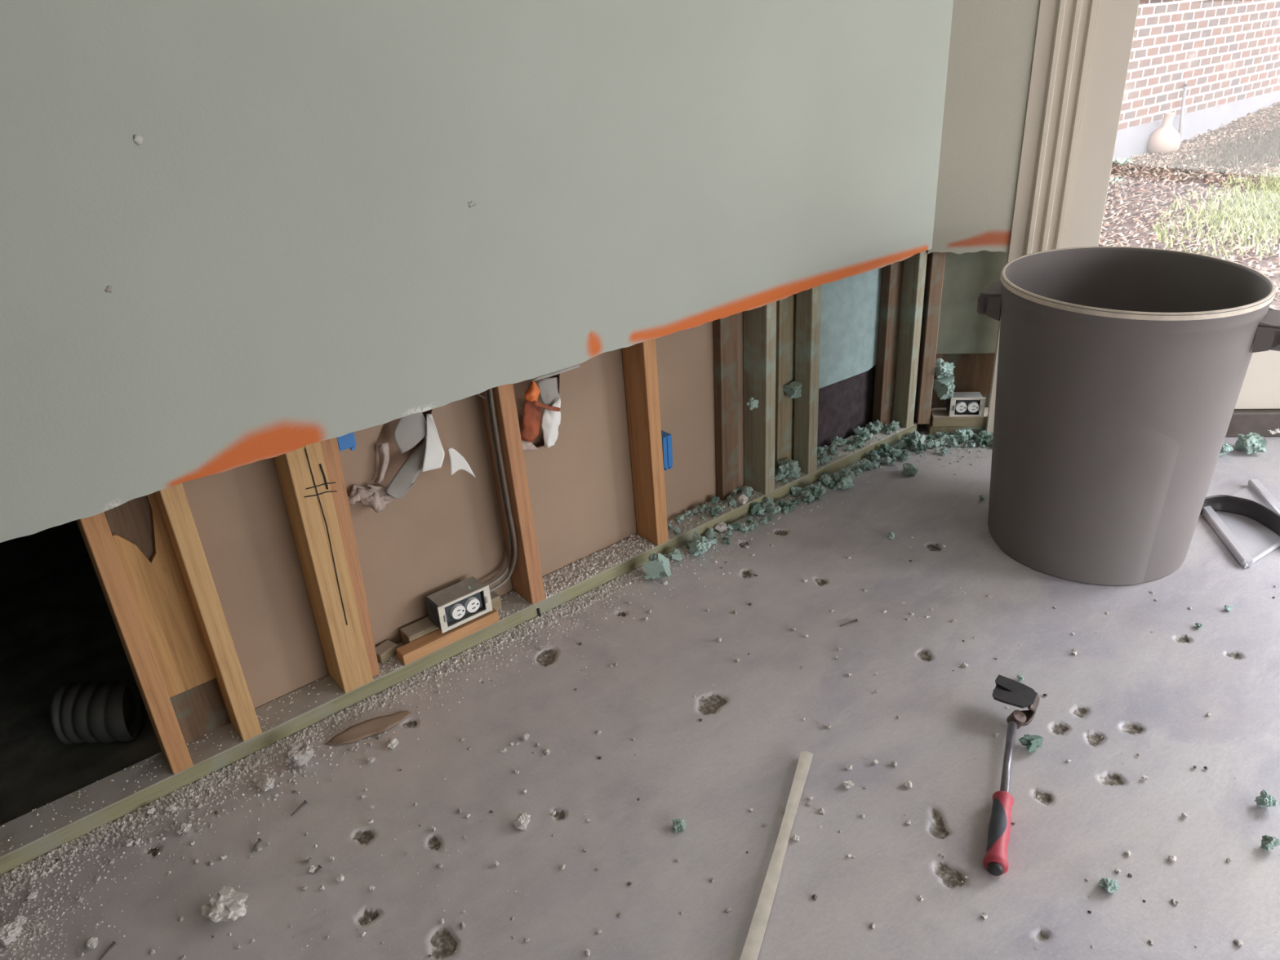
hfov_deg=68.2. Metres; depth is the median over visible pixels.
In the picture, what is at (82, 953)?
crumb
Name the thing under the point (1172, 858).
chunk
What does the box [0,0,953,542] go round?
wall
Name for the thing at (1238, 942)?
crumb
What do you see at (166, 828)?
crumb
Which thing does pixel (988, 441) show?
chunk
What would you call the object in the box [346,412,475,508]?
torn drywall
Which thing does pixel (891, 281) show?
stud
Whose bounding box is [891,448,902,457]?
chunk
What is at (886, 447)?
chunk
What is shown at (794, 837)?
chunk
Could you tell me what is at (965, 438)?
chunk
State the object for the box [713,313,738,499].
stud
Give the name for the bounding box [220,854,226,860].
crumb
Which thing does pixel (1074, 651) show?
crumb
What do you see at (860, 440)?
chunk
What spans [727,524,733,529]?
chunk
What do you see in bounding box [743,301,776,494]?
stud
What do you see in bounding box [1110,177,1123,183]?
seedling
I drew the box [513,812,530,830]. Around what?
chunk
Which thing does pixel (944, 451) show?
chunk
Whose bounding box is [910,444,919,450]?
chunk
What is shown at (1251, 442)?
chunk
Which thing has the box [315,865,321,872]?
nail
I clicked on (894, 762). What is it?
chunk
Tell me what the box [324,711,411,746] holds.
paper strip
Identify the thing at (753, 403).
clump
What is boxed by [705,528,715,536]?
chunk
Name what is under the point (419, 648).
wood block
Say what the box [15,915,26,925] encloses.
chunk
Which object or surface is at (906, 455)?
chunk
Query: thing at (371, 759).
chunk
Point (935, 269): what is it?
stud
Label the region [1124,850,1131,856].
chunk
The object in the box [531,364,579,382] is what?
fragment
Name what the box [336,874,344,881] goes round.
chunk
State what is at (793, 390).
clump
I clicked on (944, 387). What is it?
clump
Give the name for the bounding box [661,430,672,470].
junction box
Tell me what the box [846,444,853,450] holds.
chunk
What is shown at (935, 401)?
wall
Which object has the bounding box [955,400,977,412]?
receptacle
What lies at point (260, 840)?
nail
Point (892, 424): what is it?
chunk
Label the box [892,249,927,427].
stud
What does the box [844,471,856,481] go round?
chunk
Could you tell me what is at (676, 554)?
chunk
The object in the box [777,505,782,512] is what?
chunk
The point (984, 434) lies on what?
chunk
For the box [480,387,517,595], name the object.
electrical cable
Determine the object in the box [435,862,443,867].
crumb
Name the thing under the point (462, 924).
crumb
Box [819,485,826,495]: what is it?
chunk
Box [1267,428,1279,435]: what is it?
chunk
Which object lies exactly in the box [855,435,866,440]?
chunk
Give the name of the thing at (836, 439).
chunk
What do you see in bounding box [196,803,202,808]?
crumb
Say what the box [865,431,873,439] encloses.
chunk
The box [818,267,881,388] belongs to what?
board
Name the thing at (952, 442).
chunk
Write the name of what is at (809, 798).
crumb
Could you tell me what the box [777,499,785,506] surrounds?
chunk
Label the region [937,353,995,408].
board
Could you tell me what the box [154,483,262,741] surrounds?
stud
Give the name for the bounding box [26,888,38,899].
chunk
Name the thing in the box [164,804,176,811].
chunk
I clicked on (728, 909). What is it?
crumb
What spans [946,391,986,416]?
electrical outlet
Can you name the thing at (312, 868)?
chunk
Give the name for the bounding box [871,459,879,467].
chunk
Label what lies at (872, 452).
chunk
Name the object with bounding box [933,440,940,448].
chunk
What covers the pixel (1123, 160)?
seedling
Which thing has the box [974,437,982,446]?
chunk
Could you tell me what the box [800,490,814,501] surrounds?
chunk
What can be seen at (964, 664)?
chunk
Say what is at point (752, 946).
molding strip
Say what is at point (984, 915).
crumb
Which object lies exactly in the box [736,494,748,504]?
chunk
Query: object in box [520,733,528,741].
chunk
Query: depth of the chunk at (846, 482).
2.78 m
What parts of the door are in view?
rail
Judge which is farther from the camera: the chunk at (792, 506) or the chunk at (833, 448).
the chunk at (833, 448)
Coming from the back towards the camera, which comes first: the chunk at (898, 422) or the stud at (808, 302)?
the chunk at (898, 422)
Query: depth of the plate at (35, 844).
1.99 m
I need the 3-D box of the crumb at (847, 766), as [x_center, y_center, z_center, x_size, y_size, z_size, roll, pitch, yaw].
[0.399,0.548,1.806,0.012,0.010,0.010,4,28,14]
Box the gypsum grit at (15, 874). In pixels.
[0,531,1279,959]
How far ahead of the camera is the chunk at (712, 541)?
2.56 m
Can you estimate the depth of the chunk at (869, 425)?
3.05 m
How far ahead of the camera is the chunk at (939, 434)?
3.07 m
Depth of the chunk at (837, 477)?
2.83 m
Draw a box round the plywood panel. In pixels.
[111,492,217,697]
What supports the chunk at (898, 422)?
on the plate at (35, 844)
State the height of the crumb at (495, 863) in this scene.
0.009 m
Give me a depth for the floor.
1.79 m
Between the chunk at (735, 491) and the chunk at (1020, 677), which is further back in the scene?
the chunk at (735, 491)
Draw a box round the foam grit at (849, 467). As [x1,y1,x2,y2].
[664,428,992,578]
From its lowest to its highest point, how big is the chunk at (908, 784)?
0.012 m
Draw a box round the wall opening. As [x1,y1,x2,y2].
[0,553,161,825]
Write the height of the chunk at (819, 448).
0.026 m
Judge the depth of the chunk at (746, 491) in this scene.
2.70 m
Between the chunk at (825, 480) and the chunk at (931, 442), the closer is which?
the chunk at (825, 480)
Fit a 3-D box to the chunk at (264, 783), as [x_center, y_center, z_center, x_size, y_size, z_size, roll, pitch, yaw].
[-0.728,0.591,1.841,0.039,0.021,0.028,13,31,29]
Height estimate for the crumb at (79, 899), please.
0.007 m
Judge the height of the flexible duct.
0.128 m
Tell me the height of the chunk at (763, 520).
0.021 m
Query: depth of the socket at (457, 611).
2.15 m
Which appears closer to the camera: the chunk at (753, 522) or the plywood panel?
the plywood panel
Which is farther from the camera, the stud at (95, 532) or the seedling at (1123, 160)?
the seedling at (1123, 160)
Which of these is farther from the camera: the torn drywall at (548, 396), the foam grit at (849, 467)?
the foam grit at (849, 467)
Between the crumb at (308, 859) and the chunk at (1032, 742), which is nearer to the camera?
the crumb at (308, 859)
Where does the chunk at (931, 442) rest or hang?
on the floor
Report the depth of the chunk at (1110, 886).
1.53 m
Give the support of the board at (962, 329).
attached to the stud at (935, 269)
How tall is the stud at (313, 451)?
0.962 m
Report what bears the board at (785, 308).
on the plate at (35, 844)
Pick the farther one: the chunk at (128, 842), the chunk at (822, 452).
the chunk at (822, 452)
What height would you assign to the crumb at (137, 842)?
0.008 m
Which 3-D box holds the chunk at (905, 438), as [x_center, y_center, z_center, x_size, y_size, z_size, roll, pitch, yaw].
[0.858,-0.125,3.048,0.032,0.023,0.028,-4,27,0]
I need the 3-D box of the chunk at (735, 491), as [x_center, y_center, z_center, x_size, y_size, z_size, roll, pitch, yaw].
[0.272,0.027,2.731,0.030,0.029,0.030,-18,31,-26]
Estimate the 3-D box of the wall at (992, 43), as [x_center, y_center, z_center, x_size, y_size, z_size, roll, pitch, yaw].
[0.933,-1.564,2.360,0.255,2.002,0.013,0,27,7]
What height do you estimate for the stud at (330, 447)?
0.962 m
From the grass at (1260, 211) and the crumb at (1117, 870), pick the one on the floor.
the crumb at (1117, 870)
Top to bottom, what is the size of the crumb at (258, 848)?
0.006 m
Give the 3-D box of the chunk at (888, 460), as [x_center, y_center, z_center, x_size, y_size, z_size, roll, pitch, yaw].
[0.768,-0.061,2.931,0.028,0.025,0.025,-13,29,-19]
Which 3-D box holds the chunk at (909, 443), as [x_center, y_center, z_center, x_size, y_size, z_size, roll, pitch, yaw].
[0.870,-0.116,3.015,0.027,0.034,0.033,-6,27,-5]
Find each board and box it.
[774,293,795,471]
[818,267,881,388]
[936,249,1007,354]
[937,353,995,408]
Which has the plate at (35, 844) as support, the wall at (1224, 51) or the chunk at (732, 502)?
the chunk at (732, 502)
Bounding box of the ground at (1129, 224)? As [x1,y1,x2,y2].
[1098,102,1279,310]
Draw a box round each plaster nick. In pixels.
[104,285,112,293]
[133,134,143,145]
[467,200,475,207]
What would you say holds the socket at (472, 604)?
attached to the electrical outlet at (450, 607)
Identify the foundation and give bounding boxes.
[1112,89,1279,160]
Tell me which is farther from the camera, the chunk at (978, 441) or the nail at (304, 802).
the chunk at (978, 441)
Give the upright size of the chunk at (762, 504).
0.025 m
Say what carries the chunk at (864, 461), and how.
on the floor
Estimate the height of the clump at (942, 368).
0.065 m
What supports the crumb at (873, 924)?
on the floor
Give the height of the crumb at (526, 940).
0.007 m
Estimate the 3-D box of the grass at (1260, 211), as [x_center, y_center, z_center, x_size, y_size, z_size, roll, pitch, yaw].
[4.112,-1.738,5.933,2.714,0.158,1.247,-23,33,-33]
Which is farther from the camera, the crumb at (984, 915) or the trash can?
the trash can
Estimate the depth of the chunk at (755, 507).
2.68 m
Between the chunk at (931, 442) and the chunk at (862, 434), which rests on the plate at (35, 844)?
the chunk at (862, 434)
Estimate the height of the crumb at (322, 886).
0.008 m
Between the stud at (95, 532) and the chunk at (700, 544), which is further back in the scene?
the chunk at (700, 544)
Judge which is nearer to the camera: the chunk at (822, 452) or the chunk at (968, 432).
the chunk at (822, 452)
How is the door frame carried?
attached to the wall at (992, 43)
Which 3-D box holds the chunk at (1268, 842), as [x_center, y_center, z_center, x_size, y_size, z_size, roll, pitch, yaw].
[1.057,0.608,1.590,0.030,0.030,0.022,-11,28,-14]
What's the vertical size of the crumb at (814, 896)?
0.007 m
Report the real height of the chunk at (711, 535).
0.020 m
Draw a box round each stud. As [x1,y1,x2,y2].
[75,511,193,774]
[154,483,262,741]
[273,446,360,693]
[304,441,373,686]
[320,437,379,676]
[480,383,545,604]
[622,338,668,545]
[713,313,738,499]
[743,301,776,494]
[793,284,821,474]
[871,259,904,425]
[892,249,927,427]
[914,252,946,424]
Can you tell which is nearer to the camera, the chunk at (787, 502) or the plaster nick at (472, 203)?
the plaster nick at (472, 203)
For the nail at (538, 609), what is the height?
0.029 m
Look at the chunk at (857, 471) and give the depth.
2.87 m
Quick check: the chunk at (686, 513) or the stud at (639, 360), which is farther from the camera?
the chunk at (686, 513)
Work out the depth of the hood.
2.51 m
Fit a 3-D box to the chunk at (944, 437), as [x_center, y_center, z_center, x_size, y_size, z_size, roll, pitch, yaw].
[0.981,-0.138,3.050,0.031,0.030,0.027,-3,27,1]
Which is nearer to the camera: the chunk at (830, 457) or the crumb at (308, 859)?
the crumb at (308, 859)
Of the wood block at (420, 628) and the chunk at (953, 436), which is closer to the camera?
the wood block at (420, 628)
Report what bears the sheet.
attached to the wall at (446, 531)
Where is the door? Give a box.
[1061,0,1279,436]
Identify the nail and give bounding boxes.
[98,941,116,959]
[250,838,262,853]
[290,800,307,816]
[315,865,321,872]
[537,608,541,617]
[840,618,857,626]
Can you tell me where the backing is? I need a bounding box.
[103,495,231,743]
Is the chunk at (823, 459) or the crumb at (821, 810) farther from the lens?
the chunk at (823, 459)
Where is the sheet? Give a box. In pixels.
[817,364,875,447]
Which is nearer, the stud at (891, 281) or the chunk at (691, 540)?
the chunk at (691, 540)
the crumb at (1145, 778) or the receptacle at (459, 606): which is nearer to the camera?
the crumb at (1145, 778)
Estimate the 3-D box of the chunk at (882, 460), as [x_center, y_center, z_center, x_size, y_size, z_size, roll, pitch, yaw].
[0.755,-0.061,2.935,0.024,0.023,0.021,14,32,30]
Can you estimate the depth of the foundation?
8.49 m
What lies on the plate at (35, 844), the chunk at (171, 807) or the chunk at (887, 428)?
the chunk at (887, 428)
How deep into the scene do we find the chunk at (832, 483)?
2.81 m
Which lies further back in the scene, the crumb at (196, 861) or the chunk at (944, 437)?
the chunk at (944, 437)
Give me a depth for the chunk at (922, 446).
2.99 m
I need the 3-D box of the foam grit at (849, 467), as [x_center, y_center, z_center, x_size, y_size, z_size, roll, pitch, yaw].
[0.692,-0.009,2.818,1.492,0.044,0.538,-15,29,-22]
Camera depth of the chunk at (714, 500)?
2.68 m
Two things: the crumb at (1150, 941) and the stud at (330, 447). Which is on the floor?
the crumb at (1150, 941)
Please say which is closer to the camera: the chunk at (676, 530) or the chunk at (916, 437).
the chunk at (676, 530)
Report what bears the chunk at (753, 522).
on the floor
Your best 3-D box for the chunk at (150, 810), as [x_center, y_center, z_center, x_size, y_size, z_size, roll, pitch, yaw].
[-0.930,0.628,1.799,0.018,0.015,0.016,-14,29,-20]
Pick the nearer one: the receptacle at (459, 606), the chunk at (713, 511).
the receptacle at (459, 606)
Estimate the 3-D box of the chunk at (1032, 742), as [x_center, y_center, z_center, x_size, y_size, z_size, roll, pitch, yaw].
[0.752,0.505,1.824,0.044,0.031,0.039,-14,29,-19]
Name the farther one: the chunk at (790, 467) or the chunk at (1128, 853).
the chunk at (790, 467)
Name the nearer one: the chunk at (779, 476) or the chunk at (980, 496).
the chunk at (980, 496)
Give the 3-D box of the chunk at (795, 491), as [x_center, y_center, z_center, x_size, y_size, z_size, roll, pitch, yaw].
[0.458,0.033,2.780,0.035,0.028,0.025,2,28,10]
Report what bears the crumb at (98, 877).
on the floor
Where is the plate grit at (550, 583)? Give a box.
[0,431,887,851]
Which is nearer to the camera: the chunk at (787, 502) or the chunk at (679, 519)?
the chunk at (679, 519)
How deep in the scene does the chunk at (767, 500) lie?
2.71 m
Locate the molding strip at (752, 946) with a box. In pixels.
[739,751,813,959]
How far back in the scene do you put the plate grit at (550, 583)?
2.41 m
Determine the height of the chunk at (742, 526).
0.022 m
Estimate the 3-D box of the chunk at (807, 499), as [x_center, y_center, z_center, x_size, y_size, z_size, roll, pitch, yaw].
[0.485,0.057,2.736,0.019,0.024,0.024,11,30,25]
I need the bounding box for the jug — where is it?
[1146,111,1181,155]
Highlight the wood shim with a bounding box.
[375,640,398,663]
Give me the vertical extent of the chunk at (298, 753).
0.043 m
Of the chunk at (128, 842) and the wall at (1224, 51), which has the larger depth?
the wall at (1224, 51)
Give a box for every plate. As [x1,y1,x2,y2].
[0,422,917,875]
[925,422,986,435]
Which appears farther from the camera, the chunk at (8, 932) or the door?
the door
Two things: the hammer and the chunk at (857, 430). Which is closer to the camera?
the hammer
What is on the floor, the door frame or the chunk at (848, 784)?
the chunk at (848, 784)
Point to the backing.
(200, 710)
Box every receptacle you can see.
[444,591,482,622]
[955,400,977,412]
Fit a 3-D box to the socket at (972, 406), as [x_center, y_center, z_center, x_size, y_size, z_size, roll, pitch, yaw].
[1.073,-0.234,3.047,0.035,0.035,0.010,0,27,7]
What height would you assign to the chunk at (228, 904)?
0.038 m
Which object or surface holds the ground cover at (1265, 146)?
on the ground at (1129, 224)
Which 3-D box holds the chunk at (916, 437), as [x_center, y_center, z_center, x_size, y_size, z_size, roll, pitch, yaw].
[0.884,-0.129,3.011,0.051,0.060,0.062,-2,27,2]
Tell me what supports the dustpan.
on the floor
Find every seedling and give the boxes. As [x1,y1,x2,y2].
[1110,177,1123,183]
[1112,157,1133,164]
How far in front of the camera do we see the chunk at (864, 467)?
2.90 m
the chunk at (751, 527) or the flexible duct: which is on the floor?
the chunk at (751, 527)
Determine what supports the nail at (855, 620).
on the floor
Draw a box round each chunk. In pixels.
[0,920,22,946]
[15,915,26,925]
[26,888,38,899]
[84,937,97,949]
[124,838,134,846]
[145,805,155,813]
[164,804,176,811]
[177,822,191,834]
[200,885,248,922]
[256,775,274,791]
[284,741,314,766]
[307,865,315,872]
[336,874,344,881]
[367,756,375,763]
[386,737,398,749]
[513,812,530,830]
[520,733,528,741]
[642,552,671,579]
[667,547,682,560]
[671,818,686,833]
[672,527,680,533]
[676,516,684,522]
[684,510,691,515]
[686,538,693,547]
[688,531,711,555]
[692,507,697,513]
[698,504,709,511]
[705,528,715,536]
[706,532,715,539]
[708,537,716,545]
[709,506,717,516]
[711,496,719,503]
[712,504,720,509]
[714,520,728,532]
[723,537,729,544]
[726,495,733,500]
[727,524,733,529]
[728,498,736,506]
[732,522,738,530]
[733,488,739,494]
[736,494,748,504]
[737,522,748,531]
[741,487,751,496]
[747,524,754,530]
[750,502,761,515]
[750,520,758,527]
[757,508,764,515]
[758,516,768,524]
[760,502,767,511]
[762,497,774,506]
[765,504,777,515]
[774,471,782,480]
[776,459,800,477]
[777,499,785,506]
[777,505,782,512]
[784,500,791,506]
[788,503,795,511]
[790,486,801,496]
[791,834,799,840]
[793,497,799,503]
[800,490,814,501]
[803,495,810,503]
[806,484,818,495]
[813,487,822,499]
[817,446,823,452]
[817,450,826,455]
[818,454,829,463]
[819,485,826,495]
[820,475,833,487]
[822,444,828,450]
[827,454,833,460]
[828,480,835,488]
[829,444,838,453]
[831,435,841,445]
[831,472,839,482]
[836,475,854,488]
[839,436,847,445]
[841,780,853,788]
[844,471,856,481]
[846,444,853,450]
[852,425,862,435]
[853,467,862,475]
[854,438,864,444]
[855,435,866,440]
[857,431,868,441]
[857,441,865,448]
[859,457,867,468]
[859,463,867,470]
[864,422,875,431]
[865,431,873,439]
[866,449,878,460]
[866,460,873,469]
[871,453,879,462]
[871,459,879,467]
[872,424,881,433]
[873,419,883,427]
[876,448,884,457]
[879,443,892,453]
[879,457,886,463]
[883,426,891,431]
[884,456,892,463]
[887,531,894,539]
[888,420,899,430]
[889,422,898,430]
[890,760,897,766]
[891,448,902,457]
[897,439,906,448]
[900,462,919,475]
[901,436,908,443]
[902,452,910,459]
[903,780,911,788]
[906,438,911,446]
[907,431,925,446]
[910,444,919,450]
[918,444,927,451]
[925,434,936,439]
[926,439,935,448]
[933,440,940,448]
[935,431,942,437]
[937,437,946,445]
[938,446,948,455]
[940,433,950,440]
[946,438,957,447]
[949,434,958,439]
[955,429,968,440]
[959,434,968,443]
[961,662,968,666]
[965,428,973,439]
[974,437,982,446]
[977,431,987,439]
[978,494,984,500]
[985,436,992,445]
[1016,674,1024,680]
[1018,733,1043,753]
[1097,877,1119,893]
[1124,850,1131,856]
[1168,854,1177,862]
[1195,622,1202,629]
[1219,443,1233,455]
[1224,604,1233,611]
[1234,431,1267,453]
[1253,788,1278,807]
[1260,835,1279,849]
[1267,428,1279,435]
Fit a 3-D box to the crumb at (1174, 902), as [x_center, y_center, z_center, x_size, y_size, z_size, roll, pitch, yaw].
[0.855,0.674,1.511,0.011,0.008,0.011,13,31,29]
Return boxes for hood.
[1200,494,1279,536]
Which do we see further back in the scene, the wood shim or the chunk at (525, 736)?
the wood shim
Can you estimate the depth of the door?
2.67 m
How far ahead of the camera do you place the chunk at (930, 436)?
3.06 m
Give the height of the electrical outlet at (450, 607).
0.070 m
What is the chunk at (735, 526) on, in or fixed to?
on the floor
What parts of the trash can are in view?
handle, raised panel, handle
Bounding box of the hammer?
[982,674,1039,875]
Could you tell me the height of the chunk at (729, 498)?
0.018 m
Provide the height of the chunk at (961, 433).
0.038 m
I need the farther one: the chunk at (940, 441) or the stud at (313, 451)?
the chunk at (940, 441)
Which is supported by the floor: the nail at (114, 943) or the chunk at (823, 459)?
the nail at (114, 943)
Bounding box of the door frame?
[985,0,1097,435]
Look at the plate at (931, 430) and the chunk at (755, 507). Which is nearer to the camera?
the chunk at (755, 507)
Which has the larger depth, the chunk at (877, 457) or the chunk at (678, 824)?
the chunk at (877, 457)
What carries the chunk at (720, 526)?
on the floor
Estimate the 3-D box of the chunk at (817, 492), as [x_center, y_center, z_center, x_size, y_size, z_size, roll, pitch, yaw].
[0.515,0.040,2.751,0.029,0.037,0.034,6,29,18]
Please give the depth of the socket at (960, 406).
3.05 m
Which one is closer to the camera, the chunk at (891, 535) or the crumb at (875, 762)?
the crumb at (875, 762)
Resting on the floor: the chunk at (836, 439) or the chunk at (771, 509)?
the chunk at (771, 509)
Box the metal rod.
[1177,84,1186,147]
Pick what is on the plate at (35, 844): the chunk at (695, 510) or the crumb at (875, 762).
the chunk at (695, 510)
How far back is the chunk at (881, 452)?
2.97 m
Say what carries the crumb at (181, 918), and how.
on the floor
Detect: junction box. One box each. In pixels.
[337,431,356,451]
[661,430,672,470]
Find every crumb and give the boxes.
[75,896,82,902]
[78,951,84,957]
[94,875,101,881]
[108,858,115,863]
[134,838,141,845]
[149,949,155,954]
[164,826,170,831]
[178,915,183,921]
[194,857,199,863]
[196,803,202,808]
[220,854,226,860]
[256,846,262,851]
[304,856,311,862]
[319,884,324,889]
[368,885,374,890]
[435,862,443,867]
[459,921,465,928]
[493,860,498,866]
[524,937,529,942]
[584,948,590,955]
[724,907,731,911]
[806,795,813,800]
[811,893,817,900]
[818,807,824,814]
[845,764,852,770]
[870,922,875,928]
[872,759,878,764]
[906,818,911,825]
[981,911,987,919]
[1071,649,1076,655]
[1115,867,1121,873]
[1141,774,1147,780]
[1148,939,1153,945]
[1171,897,1178,905]
[1181,812,1188,818]
[1234,938,1243,946]
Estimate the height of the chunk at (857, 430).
0.033 m
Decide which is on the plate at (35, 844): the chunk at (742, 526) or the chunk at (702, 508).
the chunk at (702, 508)
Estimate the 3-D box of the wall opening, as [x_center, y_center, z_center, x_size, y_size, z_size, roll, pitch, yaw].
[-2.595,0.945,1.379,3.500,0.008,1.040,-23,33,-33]
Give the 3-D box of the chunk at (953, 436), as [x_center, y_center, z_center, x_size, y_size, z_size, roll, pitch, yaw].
[1.010,-0.134,3.045,0.031,0.025,0.022,-9,28,-10]
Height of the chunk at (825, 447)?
0.021 m
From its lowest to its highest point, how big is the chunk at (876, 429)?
0.026 m
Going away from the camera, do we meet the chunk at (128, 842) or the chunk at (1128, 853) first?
the chunk at (1128, 853)
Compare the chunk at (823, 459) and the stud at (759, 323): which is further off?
the chunk at (823, 459)
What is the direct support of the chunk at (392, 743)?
on the floor
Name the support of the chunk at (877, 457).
on the floor
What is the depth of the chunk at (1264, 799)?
1.67 m
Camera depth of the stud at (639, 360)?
2.38 m
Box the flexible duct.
[48,679,144,744]
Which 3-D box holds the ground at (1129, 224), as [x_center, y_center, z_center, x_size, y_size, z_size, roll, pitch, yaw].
[7.957,-1.755,5.332,13.600,0.367,9.300,-23,33,-33]
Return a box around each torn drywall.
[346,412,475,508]
[521,377,561,450]
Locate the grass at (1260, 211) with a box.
[1151,164,1279,259]
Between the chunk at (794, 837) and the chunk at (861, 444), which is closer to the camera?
the chunk at (794, 837)
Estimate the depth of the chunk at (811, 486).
2.76 m
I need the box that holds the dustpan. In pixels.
[1200,479,1279,568]
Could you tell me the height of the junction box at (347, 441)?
0.096 m
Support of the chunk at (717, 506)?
on the plate at (35, 844)
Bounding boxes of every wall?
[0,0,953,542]
[0,311,744,708]
[923,354,942,426]
[927,0,1039,253]
[1118,0,1279,129]
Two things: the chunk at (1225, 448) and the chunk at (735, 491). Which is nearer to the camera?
the chunk at (735, 491)
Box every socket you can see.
[449,603,465,619]
[464,596,479,612]
[955,401,966,413]
[967,401,978,412]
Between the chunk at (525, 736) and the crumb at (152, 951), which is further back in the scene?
the chunk at (525, 736)
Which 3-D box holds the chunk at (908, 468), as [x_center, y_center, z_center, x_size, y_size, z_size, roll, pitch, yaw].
[0.816,-0.033,2.852,0.050,0.042,0.052,17,33,34]
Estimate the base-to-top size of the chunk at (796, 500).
0.017 m
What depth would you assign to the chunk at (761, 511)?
2.68 m
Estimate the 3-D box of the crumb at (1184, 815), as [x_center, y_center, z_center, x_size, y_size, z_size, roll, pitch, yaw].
[0.957,0.590,1.662,0.008,0.009,0.011,-6,27,-5]
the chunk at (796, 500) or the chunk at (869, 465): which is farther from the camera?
the chunk at (869, 465)
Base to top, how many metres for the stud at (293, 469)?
0.962 m
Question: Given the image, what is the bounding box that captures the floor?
[0,422,1279,959]
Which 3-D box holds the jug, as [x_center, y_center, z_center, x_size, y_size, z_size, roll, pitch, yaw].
[4.439,-2.925,7.996,0.257,0.334,0.257,-23,33,-33]
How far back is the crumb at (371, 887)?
1.61 m
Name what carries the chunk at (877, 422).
on the plate at (35, 844)
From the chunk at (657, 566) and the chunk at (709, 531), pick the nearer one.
the chunk at (657, 566)
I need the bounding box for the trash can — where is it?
[977,246,1279,585]
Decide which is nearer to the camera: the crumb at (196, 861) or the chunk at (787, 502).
the crumb at (196, 861)
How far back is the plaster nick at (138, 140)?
1.44 m
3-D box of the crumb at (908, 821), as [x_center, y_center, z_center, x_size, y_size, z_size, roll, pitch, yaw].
[0.477,0.608,1.680,0.008,0.010,0.010,2,28,11]
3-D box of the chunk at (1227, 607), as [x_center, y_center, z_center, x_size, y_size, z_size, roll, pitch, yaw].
[1.355,0.295,2.180,0.020,0.015,0.015,-5,27,-4]
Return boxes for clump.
[746,397,759,409]
[782,381,801,399]
[933,374,955,399]
[934,358,955,377]
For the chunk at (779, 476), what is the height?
0.025 m
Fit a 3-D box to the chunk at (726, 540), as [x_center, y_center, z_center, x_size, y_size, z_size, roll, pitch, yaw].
[0.236,0.164,2.558,0.017,0.022,0.020,3,28,13]
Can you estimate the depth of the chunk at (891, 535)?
2.53 m
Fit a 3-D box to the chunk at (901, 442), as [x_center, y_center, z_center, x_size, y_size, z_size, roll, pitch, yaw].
[0.836,-0.114,3.020,0.032,0.030,0.031,16,33,33]
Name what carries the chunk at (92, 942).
on the floor
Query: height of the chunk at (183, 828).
0.015 m
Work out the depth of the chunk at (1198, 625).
2.12 m
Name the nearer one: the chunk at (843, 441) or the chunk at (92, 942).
the chunk at (92, 942)
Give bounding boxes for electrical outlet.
[425,576,492,633]
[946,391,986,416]
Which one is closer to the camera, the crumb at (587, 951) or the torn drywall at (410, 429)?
the crumb at (587, 951)
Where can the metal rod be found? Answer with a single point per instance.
(1184, 86)
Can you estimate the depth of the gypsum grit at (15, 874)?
1.87 m
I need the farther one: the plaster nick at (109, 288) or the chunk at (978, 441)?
the chunk at (978, 441)
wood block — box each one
[395,607,499,665]
[400,591,502,644]
[929,407,988,426]
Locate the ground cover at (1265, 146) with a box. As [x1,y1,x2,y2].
[1171,121,1279,175]
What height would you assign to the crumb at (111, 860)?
0.007 m
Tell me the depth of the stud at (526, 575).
2.16 m
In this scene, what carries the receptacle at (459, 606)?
attached to the electrical outlet at (450, 607)
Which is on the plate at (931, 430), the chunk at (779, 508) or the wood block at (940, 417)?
the wood block at (940, 417)
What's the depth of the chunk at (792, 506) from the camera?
2.70 m

